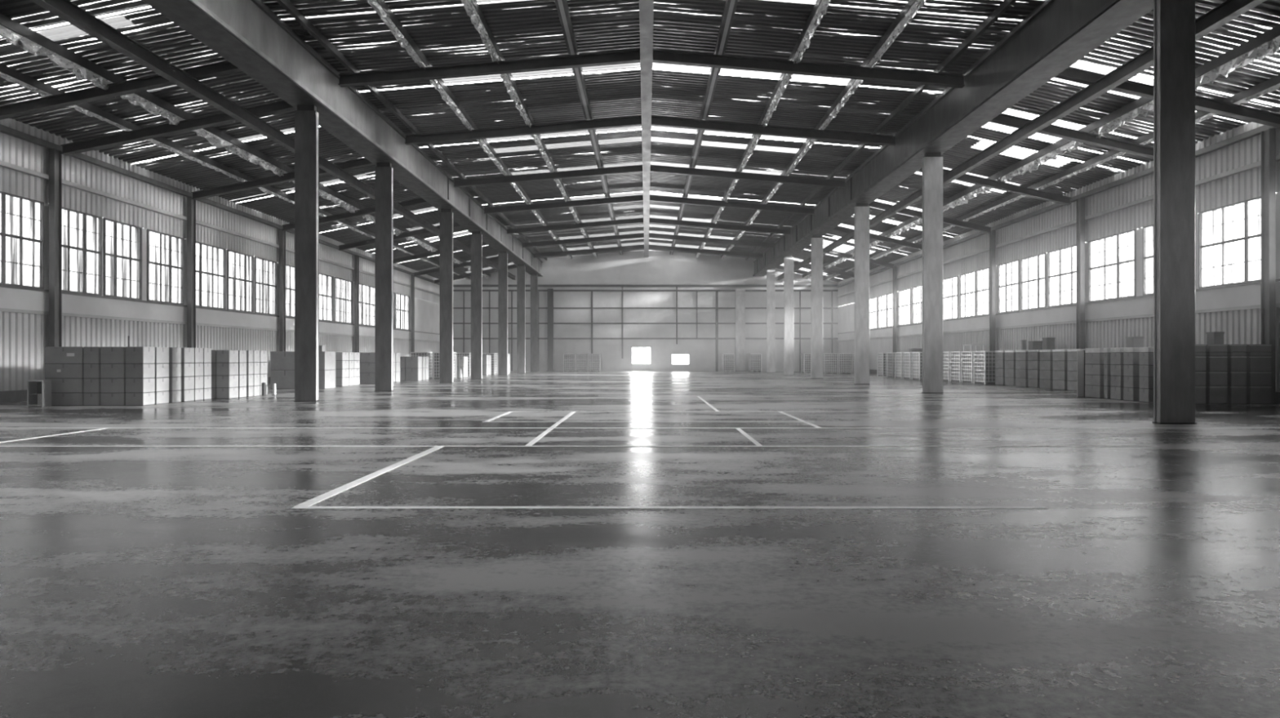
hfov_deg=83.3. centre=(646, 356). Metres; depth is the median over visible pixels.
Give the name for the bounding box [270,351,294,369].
carton
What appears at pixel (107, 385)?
carton
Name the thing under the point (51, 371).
carton
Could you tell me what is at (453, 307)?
trim
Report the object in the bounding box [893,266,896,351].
wall post
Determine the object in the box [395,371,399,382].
carton
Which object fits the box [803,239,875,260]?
window
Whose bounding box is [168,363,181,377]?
carton
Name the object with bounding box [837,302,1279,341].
trim
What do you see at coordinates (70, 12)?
beam
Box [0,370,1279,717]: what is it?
floor
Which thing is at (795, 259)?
window
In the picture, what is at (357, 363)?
carton
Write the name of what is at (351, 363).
carton
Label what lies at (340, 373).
carton
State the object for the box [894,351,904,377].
wire cage
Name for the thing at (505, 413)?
floor marking
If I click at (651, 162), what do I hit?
window
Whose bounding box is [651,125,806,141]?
window
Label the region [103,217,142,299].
window
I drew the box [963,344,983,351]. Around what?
wire tray
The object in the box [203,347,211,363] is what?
carton
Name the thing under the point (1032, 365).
carton
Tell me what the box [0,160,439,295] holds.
trim
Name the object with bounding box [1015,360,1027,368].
carton
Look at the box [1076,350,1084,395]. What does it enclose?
board
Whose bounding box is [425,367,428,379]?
carton
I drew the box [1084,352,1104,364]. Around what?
carton
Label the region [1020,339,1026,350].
box
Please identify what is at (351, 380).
carton
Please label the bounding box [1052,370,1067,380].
carton
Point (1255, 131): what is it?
trim
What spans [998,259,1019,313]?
window
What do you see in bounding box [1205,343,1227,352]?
carton
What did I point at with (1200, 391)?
carton
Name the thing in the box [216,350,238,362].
carton
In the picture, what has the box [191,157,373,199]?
rafter
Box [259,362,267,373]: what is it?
carton
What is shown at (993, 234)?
wall post
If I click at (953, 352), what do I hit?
load
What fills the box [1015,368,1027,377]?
carton
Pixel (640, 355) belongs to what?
sky
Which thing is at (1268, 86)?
purlin
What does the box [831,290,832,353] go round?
trim
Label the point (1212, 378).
carton
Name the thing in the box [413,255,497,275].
rafter
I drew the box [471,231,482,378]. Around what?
steel column
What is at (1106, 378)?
carton
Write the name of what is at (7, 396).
baseboard
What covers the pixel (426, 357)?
carton
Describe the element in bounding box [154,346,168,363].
carton
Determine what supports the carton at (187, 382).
on the carton at (187, 395)
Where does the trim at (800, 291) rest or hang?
attached to the wall at (631, 267)
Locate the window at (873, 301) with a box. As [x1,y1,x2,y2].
[869,296,877,328]
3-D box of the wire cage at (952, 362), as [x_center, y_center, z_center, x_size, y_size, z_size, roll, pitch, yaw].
[20.800,0.630,47.000,1.310,1.980,1.510,0,0,0]
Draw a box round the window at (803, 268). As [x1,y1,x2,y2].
[780,262,826,275]
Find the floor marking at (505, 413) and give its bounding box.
[484,411,511,421]
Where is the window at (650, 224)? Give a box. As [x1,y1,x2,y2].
[648,223,675,228]
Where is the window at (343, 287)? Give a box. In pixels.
[334,276,352,323]
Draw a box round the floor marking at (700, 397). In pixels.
[697,395,718,410]
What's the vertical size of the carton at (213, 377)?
0.478 m
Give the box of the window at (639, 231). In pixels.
[559,230,644,239]
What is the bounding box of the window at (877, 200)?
[870,199,922,216]
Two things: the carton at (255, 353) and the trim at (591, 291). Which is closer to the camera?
the carton at (255, 353)
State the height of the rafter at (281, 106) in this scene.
2.218 m
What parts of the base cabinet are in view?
panel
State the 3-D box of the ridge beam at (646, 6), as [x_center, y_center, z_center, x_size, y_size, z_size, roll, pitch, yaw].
[0.000,-11.750,34.000,0.470,0.840,95.900,0,0,0]
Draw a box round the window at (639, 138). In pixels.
[493,136,641,153]
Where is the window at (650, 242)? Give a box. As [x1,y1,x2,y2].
[648,241,725,250]
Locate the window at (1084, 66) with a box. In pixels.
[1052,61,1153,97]
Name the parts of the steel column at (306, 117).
plate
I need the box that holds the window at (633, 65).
[442,62,639,84]
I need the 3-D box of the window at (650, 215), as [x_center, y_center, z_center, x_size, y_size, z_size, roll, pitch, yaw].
[2.950,-11.986,62.900,5.400,0.498,2.200,0,0,0]
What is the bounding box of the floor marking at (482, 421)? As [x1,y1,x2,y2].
[481,421,814,422]
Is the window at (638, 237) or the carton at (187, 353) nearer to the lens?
the carton at (187, 353)
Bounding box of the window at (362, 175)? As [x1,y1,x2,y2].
[288,173,368,191]
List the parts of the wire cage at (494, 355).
panel, panel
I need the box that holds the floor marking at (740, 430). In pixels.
[735,427,762,445]
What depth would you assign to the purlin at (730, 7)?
31.42 m
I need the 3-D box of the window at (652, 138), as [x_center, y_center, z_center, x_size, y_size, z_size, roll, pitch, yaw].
[4.375,-11.869,40.250,8.250,0.732,0.900,0,0,0]
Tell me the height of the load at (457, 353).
1.810 m
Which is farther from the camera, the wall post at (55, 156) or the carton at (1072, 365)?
the carton at (1072, 365)
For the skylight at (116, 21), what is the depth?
21.34 m
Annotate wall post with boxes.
[48,148,62,346]
[186,196,195,347]
[279,228,285,351]
[354,254,359,352]
[410,275,414,351]
[546,288,554,371]
[734,288,746,371]
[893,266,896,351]
[989,230,995,351]
[1076,197,1084,348]
[1261,128,1276,404]
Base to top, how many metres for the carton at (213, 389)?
0.418 m
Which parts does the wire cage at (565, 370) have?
panel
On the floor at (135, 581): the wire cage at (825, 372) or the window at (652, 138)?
the wire cage at (825, 372)
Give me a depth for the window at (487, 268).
78.38 m
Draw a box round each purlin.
[0,13,490,278]
[0,62,471,279]
[275,0,547,260]
[366,0,572,259]
[461,0,597,257]
[554,0,622,254]
[669,0,737,254]
[695,0,831,257]
[720,0,926,258]
[745,0,1017,260]
[802,24,1279,279]
[822,74,1279,281]
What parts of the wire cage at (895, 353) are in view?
panel, post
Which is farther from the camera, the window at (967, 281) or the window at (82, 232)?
the window at (967, 281)
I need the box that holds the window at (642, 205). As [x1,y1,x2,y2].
[613,204,643,209]
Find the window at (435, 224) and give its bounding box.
[393,222,439,234]
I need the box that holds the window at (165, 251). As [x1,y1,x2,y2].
[146,228,183,304]
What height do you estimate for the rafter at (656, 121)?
1.381 m
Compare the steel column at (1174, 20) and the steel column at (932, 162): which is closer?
the steel column at (1174, 20)
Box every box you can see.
[319,345,325,351]
[908,348,922,351]
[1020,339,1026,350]
[1027,340,1042,349]
[1042,337,1055,349]
[1125,336,1144,347]
[1205,331,1224,343]
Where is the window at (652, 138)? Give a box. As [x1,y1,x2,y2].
[650,136,799,153]
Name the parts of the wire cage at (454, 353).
post, panel, panel, post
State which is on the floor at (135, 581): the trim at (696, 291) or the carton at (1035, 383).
the carton at (1035, 383)
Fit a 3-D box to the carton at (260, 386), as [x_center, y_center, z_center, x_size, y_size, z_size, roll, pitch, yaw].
[-16.368,1.411,30.323,0.542,0.418,0.553,0,0,0]
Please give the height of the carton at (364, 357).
0.618 m
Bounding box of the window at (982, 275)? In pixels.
[976,266,989,315]
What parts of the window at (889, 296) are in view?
pane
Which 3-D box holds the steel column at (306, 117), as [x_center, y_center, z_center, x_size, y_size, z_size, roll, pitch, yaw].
[-12.390,-3.765,26.270,0.820,10.770,0.280,0,0,0]
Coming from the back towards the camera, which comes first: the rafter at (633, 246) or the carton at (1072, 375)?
the rafter at (633, 246)
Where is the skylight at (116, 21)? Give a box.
[35,13,135,41]
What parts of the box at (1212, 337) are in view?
lid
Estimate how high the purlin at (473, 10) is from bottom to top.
0.504 m
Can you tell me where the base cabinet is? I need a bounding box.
[26,379,51,406]
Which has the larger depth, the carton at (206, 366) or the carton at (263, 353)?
the carton at (263, 353)
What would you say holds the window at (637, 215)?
attached to the ceiling
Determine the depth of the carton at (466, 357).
57.85 m
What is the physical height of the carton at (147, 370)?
0.488 m
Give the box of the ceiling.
[0,0,1279,282]
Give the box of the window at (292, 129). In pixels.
[237,127,294,141]
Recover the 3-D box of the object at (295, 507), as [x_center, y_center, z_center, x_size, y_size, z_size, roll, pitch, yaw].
[0.250,1.618,7.745,8.100,0.002,0.110,0,0,0]
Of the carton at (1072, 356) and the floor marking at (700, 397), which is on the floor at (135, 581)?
the floor marking at (700, 397)
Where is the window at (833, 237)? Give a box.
[831,235,853,242]
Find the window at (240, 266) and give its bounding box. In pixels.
[226,248,253,312]
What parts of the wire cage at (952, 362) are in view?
post, panel, post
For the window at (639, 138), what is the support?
attached to the ceiling
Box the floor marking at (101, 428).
[0,427,108,442]
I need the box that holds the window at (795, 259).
[793,257,810,263]
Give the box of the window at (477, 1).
[475,0,509,3]
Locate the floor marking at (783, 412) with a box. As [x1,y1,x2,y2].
[778,411,822,427]
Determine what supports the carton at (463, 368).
on the floor at (135, 581)
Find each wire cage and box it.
[409,351,432,378]
[432,351,456,378]
[456,352,471,376]
[482,352,497,374]
[563,353,575,371]
[575,353,588,371]
[588,353,600,371]
[721,353,733,371]
[748,353,761,371]
[800,353,810,373]
[822,352,838,373]
[836,352,853,373]
[876,352,886,376]
[886,351,896,377]
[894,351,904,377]
[902,351,913,378]
[911,351,922,379]
[942,351,951,381]
[950,351,964,382]
[961,351,976,382]
[973,351,995,383]
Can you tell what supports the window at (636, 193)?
attached to the ceiling
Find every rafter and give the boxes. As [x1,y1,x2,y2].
[0,60,242,119]
[60,100,296,155]
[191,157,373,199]
[282,197,427,231]
[337,49,639,87]
[338,222,461,250]
[393,240,487,263]
[404,115,641,145]
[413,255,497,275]
[434,263,517,283]
[453,164,642,187]
[484,194,643,213]
[506,217,643,234]
[522,232,644,247]
[533,244,644,257]
[648,217,791,234]
[648,232,774,248]
[648,244,763,257]
[649,194,814,214]
[650,164,845,187]
[651,115,896,145]
[652,49,964,88]
[793,259,853,277]
[805,244,893,268]
[831,226,922,249]
[867,200,991,233]
[917,167,1071,204]
[990,113,1153,158]
[1053,66,1279,128]
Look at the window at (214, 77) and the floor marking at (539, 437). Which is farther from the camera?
the window at (214, 77)
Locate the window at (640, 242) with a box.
[566,241,644,250]
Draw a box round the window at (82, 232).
[62,206,102,295]
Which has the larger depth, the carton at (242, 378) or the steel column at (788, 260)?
the steel column at (788, 260)
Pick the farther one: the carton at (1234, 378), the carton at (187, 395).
the carton at (187, 395)
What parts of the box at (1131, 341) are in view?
lid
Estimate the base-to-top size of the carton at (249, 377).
0.478 m
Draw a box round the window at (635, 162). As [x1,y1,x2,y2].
[511,161,642,174]
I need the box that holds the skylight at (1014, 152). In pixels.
[970,139,1073,167]
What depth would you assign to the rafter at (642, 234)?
68.46 m
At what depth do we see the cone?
54.92 m
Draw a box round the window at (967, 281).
[960,271,975,318]
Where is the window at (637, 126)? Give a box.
[486,125,641,141]
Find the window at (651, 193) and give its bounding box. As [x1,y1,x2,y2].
[649,191,722,200]
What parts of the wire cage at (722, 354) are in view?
panel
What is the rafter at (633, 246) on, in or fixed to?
on the girder at (248, 34)
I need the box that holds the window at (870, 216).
[869,214,922,229]
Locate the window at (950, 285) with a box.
[942,275,958,319]
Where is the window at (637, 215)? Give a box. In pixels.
[581,214,643,222]
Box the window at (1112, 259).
[1088,229,1136,302]
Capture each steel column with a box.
[293,105,319,401]
[374,162,393,391]
[440,208,453,382]
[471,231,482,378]
[497,250,507,375]
[516,264,524,373]
[530,273,537,371]
[766,267,775,372]
[783,255,793,374]
[810,235,822,377]
[853,203,869,383]
[921,152,942,392]
[1151,0,1196,423]
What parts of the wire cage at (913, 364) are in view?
panel, post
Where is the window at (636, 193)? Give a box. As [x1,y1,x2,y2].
[570,191,643,200]
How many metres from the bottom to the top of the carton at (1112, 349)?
0.198 m
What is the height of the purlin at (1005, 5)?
0.240 m
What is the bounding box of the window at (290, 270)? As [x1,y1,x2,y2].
[285,264,294,317]
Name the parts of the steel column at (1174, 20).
plate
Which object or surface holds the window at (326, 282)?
in the wall at (24, 337)
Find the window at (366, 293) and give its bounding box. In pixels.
[359,283,374,326]
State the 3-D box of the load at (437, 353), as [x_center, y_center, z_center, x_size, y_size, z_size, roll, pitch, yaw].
[-14.900,0.575,53.200,1.150,1.810,1.350,0,0,0]
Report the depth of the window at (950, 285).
51.82 m
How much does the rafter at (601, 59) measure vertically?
1.348 m
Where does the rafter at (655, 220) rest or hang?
on the girder at (1056, 34)
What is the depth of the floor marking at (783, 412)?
18.41 m
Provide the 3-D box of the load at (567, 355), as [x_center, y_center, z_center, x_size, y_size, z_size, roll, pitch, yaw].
[-8.600,0.575,80.900,1.150,1.810,1.350,0,0,0]
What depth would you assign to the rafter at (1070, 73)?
24.16 m
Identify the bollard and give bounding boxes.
[261,382,265,395]
[271,382,277,395]
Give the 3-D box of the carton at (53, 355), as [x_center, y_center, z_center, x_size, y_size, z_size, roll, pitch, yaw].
[-19.356,-0.054,24.182,1.258,0.568,0.576,0,0,0]
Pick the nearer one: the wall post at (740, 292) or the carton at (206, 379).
the carton at (206, 379)
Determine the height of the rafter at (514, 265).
2.218 m
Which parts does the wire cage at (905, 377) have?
post, panel, post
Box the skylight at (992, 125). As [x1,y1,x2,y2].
[983,109,1084,142]
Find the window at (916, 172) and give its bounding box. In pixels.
[915,166,1019,193]
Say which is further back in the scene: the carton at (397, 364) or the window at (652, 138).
the carton at (397, 364)
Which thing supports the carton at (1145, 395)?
on the floor at (135, 581)
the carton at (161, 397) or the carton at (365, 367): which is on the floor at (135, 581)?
the carton at (161, 397)
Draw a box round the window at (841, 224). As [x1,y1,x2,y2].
[837,222,905,239]
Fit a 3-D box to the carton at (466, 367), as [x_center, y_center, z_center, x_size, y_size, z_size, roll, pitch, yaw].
[-14.694,1.196,57.971,0.493,0.848,0.658,0,0,0]
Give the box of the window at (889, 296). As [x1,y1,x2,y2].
[886,291,897,327]
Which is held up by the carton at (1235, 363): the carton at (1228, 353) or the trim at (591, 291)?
the carton at (1228, 353)
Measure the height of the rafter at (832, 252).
2.160 m
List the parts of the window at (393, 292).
pane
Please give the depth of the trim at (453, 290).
81.94 m
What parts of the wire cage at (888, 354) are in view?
panel, post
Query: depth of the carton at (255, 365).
29.69 m
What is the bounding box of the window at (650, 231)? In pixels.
[648,230,733,239]
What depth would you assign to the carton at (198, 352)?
26.86 m
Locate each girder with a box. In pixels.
[142,0,543,276]
[752,0,1153,276]
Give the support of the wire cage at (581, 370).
on the floor at (135, 581)
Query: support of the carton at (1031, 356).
on the carton at (1032, 365)
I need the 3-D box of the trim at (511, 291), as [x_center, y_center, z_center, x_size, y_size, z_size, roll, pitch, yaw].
[-15.307,-2.971,81.958,0.120,9.182,0.085,0,0,0]
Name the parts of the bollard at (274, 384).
post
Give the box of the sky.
[0,0,1279,363]
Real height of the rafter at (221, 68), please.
2.218 m
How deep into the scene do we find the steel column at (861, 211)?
42.80 m
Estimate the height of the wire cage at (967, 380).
1.980 m
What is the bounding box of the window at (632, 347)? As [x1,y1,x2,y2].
[631,346,650,364]
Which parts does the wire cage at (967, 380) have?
post, panel, post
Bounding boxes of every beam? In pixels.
[30,0,515,279]
[639,0,653,257]
[777,0,1266,279]
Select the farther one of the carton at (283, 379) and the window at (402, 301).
the window at (402, 301)
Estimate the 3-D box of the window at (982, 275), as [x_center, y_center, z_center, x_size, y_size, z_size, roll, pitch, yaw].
[21.870,-4.200,46.390,0.120,3.000,2.480,0,0,0]
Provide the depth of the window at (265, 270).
43.12 m
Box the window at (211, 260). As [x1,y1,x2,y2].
[195,241,226,309]
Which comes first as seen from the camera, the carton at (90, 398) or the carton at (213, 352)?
the carton at (90, 398)
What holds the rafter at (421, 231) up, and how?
on the beam at (70, 12)
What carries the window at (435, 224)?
attached to the ceiling
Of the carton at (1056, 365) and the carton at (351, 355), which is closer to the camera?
the carton at (1056, 365)
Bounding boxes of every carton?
[44,346,84,364]
[44,364,84,378]
[44,378,84,392]
[51,392,84,405]
[84,346,100,364]
[84,364,100,378]
[84,378,101,392]
[84,392,101,405]
[100,346,125,364]
[100,364,125,378]
[100,378,125,392]
[100,392,125,405]
[125,346,155,364]
[125,363,155,378]
[125,377,155,392]
[125,391,155,405]
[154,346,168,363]
[154,363,168,377]
[154,377,168,391]
[154,391,168,404]
[168,346,181,363]
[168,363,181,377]
[168,377,181,391]
[168,390,181,402]
[181,347,194,363]
[181,363,194,376]
[181,376,194,390]
[181,389,194,401]
[194,347,203,363]
[194,363,203,376]
[194,376,203,389]
[194,388,203,400]
[202,375,211,388]
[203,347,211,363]
[203,362,211,375]
[203,387,211,399]
[210,362,217,375]
[211,350,216,362]
[211,375,217,387]
[211,387,216,398]
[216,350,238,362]
[216,362,238,375]
[216,374,238,387]
[216,386,238,398]
[238,350,246,362]
[238,362,246,374]
[238,374,246,386]
[238,386,246,397]
[246,350,253,362]
[246,362,253,374]
[246,374,253,386]
[246,386,253,396]
[253,350,259,362]
[253,362,259,374]
[253,373,259,386]
[253,385,259,395]
[259,350,267,362]
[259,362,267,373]
[259,373,267,385]
[259,385,267,395]
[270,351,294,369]
[270,369,294,388]
[319,351,335,369]
[319,369,335,388]
[335,351,348,360]
[335,360,348,368]
[335,368,348,377]
[335,377,348,386]
[348,351,354,360]
[348,360,354,368]
[348,368,354,377]
[348,377,354,385]
[354,352,359,360]
[354,360,359,368]
[354,368,359,377]
[354,376,359,385]
[360,352,374,362]
[360,362,374,373]
[360,373,374,383]
[395,352,399,362]
[395,362,399,371]
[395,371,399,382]
[400,356,405,368]
[400,368,405,380]
[405,356,422,368]
[405,368,422,380]
[422,356,425,368]
[422,368,425,380]
[425,356,428,367]
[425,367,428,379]
[457,356,465,366]
[457,366,465,377]
[465,356,467,366]
[465,366,467,377]
[482,355,488,364]
[482,364,488,374]
[488,355,491,364]
[488,364,491,374]
[995,350,1004,352]
[995,352,1004,359]
[995,360,1004,368]
[995,368,1004,377]
[995,376,1004,385]
[1004,350,1015,352]
[1004,352,1015,359]
[1004,360,1018,368]
[1004,368,1015,377]
[1004,377,1015,386]
[1015,349,1027,352]
[1015,352,1027,360]
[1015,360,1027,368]
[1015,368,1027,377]
[1015,377,1027,386]
[1027,349,1039,352]
[1027,351,1039,360]
[1027,360,1039,369]
[1027,369,1039,378]
[1027,378,1039,387]
[1039,349,1052,351]
[1040,351,1052,360]
[1040,360,1052,369]
[1040,369,1052,379]
[1040,378,1052,388]
[1052,349,1067,351]
[1052,351,1067,360]
[1052,360,1067,370]
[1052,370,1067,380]
[1052,379,1067,390]
[1067,348,1084,351]
[1067,351,1076,360]
[1067,360,1085,371]
[1067,370,1076,381]
[1067,380,1076,391]
[1084,347,1103,353]
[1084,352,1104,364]
[1084,364,1103,375]
[1084,374,1103,386]
[1084,385,1104,398]
[1103,347,1111,352]
[1103,352,1111,364]
[1103,364,1111,375]
[1103,375,1111,386]
[1103,386,1111,398]
[1110,347,1124,352]
[1110,352,1123,364]
[1110,364,1123,376]
[1110,375,1123,386]
[1110,386,1123,399]
[1123,346,1139,352]
[1123,352,1139,364]
[1123,364,1139,376]
[1123,376,1139,387]
[1123,387,1139,400]
[1138,346,1153,352]
[1138,352,1153,364]
[1138,364,1153,377]
[1138,377,1153,388]
[1138,388,1153,402]
[1195,343,1206,352]
[1195,352,1205,355]
[1195,355,1206,371]
[1195,371,1206,386]
[1195,386,1206,404]
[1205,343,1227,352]
[1205,352,1227,355]
[1205,355,1227,371]
[1205,371,1227,386]
[1205,386,1227,404]
[1226,343,1247,352]
[1226,352,1246,355]
[1226,355,1247,371]
[1226,371,1247,386]
[1226,386,1247,404]
[1246,343,1271,352]
[1246,352,1271,355]
[1246,355,1271,371]
[1246,371,1271,386]
[1246,386,1271,404]
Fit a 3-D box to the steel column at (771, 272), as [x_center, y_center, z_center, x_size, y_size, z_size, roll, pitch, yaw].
[12.845,-3.765,74.320,0.890,10.770,0.280,0,0,0]
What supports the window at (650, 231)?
attached to the ceiling
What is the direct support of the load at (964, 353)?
on the wire cage at (967, 380)
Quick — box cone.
[457,368,463,377]
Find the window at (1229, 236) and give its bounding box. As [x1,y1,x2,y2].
[1198,195,1261,288]
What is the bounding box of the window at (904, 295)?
[897,288,911,325]
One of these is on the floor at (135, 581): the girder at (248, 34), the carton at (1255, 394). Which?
the carton at (1255, 394)
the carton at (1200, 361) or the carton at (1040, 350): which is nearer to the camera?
the carton at (1200, 361)
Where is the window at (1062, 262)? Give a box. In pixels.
[1047,244,1076,306]
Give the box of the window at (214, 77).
[146,76,215,91]
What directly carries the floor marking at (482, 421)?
on the floor at (135, 581)
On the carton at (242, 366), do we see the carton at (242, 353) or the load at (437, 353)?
the carton at (242, 353)
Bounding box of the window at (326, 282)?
[319,272,333,321]
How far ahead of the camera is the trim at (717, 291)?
81.92 m
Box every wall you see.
[0,118,439,391]
[453,249,838,370]
[838,111,1279,391]
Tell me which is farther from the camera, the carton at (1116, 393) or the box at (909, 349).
the box at (909, 349)
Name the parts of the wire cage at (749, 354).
panel, panel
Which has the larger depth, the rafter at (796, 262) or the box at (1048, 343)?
the rafter at (796, 262)
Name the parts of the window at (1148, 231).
pane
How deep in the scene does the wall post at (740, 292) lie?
81.60 m
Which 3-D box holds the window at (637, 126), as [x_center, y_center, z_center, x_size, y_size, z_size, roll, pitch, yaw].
[-4.375,-11.869,38.000,8.250,0.732,1.200,0,0,0]
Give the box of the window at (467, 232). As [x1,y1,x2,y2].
[426,230,471,241]
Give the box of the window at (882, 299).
[878,293,886,328]
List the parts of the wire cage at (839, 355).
panel, panel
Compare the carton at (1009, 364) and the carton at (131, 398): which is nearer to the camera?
the carton at (131, 398)
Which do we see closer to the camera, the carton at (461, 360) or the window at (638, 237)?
the carton at (461, 360)
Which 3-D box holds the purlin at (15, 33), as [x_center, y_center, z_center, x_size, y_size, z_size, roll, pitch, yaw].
[-17.970,-9.111,34.000,0.470,0.660,95.900,0,0,0]
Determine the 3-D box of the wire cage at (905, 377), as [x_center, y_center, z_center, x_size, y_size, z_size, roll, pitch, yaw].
[19.900,0.630,53.300,1.310,1.980,1.510,0,0,0]
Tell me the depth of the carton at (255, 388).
29.75 m
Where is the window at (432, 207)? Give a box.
[393,206,436,217]
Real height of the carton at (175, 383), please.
0.478 m
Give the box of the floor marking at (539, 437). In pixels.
[524,411,574,445]
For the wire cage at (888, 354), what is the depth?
57.09 m
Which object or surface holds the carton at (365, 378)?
on the floor at (135, 581)
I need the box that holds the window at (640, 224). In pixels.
[617,223,644,228]
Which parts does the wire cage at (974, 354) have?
post, panel, post, panel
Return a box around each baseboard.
[0,376,270,403]
[869,368,1279,404]
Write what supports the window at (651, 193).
attached to the ceiling
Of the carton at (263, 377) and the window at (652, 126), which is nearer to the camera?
the carton at (263, 377)
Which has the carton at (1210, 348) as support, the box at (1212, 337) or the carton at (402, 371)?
the box at (1212, 337)
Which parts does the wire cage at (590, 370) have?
panel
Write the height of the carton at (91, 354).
0.568 m
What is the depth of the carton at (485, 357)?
64.00 m
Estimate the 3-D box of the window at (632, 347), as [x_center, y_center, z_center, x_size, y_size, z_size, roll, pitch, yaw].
[-0.583,-0.137,82.040,2.159,1.940,0.160,0,0,0]
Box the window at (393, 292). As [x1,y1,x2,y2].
[393,292,395,328]
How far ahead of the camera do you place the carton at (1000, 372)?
41.71 m
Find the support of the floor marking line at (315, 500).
on the floor at (135, 581)
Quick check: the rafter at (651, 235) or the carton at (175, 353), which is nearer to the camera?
the carton at (175, 353)
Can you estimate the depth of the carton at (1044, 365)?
36.92 m
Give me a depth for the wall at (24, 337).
32.84 m
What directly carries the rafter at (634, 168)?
on the girder at (248, 34)
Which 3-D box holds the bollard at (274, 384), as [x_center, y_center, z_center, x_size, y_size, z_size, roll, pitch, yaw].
[-15.750,1.370,30.500,0.216,0.500,0.216,0,0,0]
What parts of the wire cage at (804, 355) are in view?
panel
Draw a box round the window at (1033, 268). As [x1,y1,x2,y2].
[1020,252,1046,310]
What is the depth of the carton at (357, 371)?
41.62 m
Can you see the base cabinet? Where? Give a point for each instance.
(38, 391)
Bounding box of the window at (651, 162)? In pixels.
[650,161,782,175]
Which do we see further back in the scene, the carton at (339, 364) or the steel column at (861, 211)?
the steel column at (861, 211)
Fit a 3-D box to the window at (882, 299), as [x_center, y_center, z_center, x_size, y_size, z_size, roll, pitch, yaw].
[21.870,-4.200,66.603,0.120,3.000,2.291,0,0,0]
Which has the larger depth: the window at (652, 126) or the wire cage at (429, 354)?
the wire cage at (429, 354)
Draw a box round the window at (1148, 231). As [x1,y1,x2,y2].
[1142,213,1195,295]
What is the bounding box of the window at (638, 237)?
[620,237,644,240]
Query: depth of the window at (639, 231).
70.00 m
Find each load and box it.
[411,352,426,356]
[434,352,439,377]
[456,352,471,374]
[483,353,496,372]
[564,353,574,369]
[576,353,586,369]
[589,353,599,369]
[724,353,733,369]
[751,353,760,369]
[801,353,810,371]
[823,353,836,371]
[840,353,851,371]
[878,352,886,373]
[890,352,894,375]
[897,352,904,376]
[904,352,911,376]
[913,351,922,377]
[942,351,953,378]
[952,351,963,379]
[963,351,975,380]
[975,351,995,381]
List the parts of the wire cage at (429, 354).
panel, panel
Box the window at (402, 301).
[395,292,409,329]
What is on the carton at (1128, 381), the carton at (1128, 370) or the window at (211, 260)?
the carton at (1128, 370)
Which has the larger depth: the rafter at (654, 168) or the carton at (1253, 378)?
the rafter at (654, 168)
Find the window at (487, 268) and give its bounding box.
[466,262,514,273]
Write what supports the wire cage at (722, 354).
on the floor at (135, 581)
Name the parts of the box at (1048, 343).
lid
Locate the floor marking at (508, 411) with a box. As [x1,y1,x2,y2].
[508,410,948,411]
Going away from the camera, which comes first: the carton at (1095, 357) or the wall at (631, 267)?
the carton at (1095, 357)
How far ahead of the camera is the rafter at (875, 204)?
44.87 m
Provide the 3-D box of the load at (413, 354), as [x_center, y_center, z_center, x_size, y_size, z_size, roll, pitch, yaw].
[-16.600,0.575,53.200,1.150,1.810,1.350,0,0,0]
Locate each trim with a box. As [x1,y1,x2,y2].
[0,124,439,284]
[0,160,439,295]
[0,284,439,334]
[0,307,439,342]
[453,284,838,286]
[453,289,838,291]
[453,306,838,308]
[453,322,838,324]
[453,337,838,338]
[463,290,464,352]
[488,290,489,352]
[511,290,512,370]
[537,290,538,370]
[591,290,592,353]
[622,285,622,358]
[675,285,677,343]
[696,290,697,337]
[715,290,718,370]
[799,290,800,370]
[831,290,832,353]
[836,124,1278,287]
[836,154,1279,297]
[837,278,1279,333]
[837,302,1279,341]
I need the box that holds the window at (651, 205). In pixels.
[649,204,679,209]
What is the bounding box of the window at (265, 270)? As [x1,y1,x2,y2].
[254,256,276,315]
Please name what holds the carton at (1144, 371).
on the carton at (1144, 382)
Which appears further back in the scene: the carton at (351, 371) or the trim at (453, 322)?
the trim at (453, 322)
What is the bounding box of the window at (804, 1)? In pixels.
[783,0,816,3]
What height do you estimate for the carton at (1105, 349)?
0.198 m
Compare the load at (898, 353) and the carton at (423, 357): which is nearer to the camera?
the carton at (423, 357)
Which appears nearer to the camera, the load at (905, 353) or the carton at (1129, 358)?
the carton at (1129, 358)
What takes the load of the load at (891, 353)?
on the wire cage at (888, 354)
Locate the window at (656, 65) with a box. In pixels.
[652,62,850,84]
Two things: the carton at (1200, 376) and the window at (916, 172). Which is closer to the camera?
the carton at (1200, 376)
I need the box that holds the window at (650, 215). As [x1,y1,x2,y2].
[648,214,711,222]
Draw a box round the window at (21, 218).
[0,191,44,288]
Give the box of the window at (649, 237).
[648,237,672,240]
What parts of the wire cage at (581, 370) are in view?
panel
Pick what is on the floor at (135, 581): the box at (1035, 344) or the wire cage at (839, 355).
the wire cage at (839, 355)
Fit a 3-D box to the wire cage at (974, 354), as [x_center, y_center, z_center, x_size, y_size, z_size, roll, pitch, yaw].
[20.800,0.630,43.600,1.310,1.980,1.510,0,0,0]
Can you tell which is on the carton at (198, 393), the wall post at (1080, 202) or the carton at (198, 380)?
the carton at (198, 380)
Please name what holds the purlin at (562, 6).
attached to the ceiling
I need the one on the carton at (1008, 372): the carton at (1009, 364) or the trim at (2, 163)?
the carton at (1009, 364)
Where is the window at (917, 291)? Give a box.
[912,284,922,324]
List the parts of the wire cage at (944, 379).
panel, post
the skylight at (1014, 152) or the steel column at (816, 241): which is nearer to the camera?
the skylight at (1014, 152)

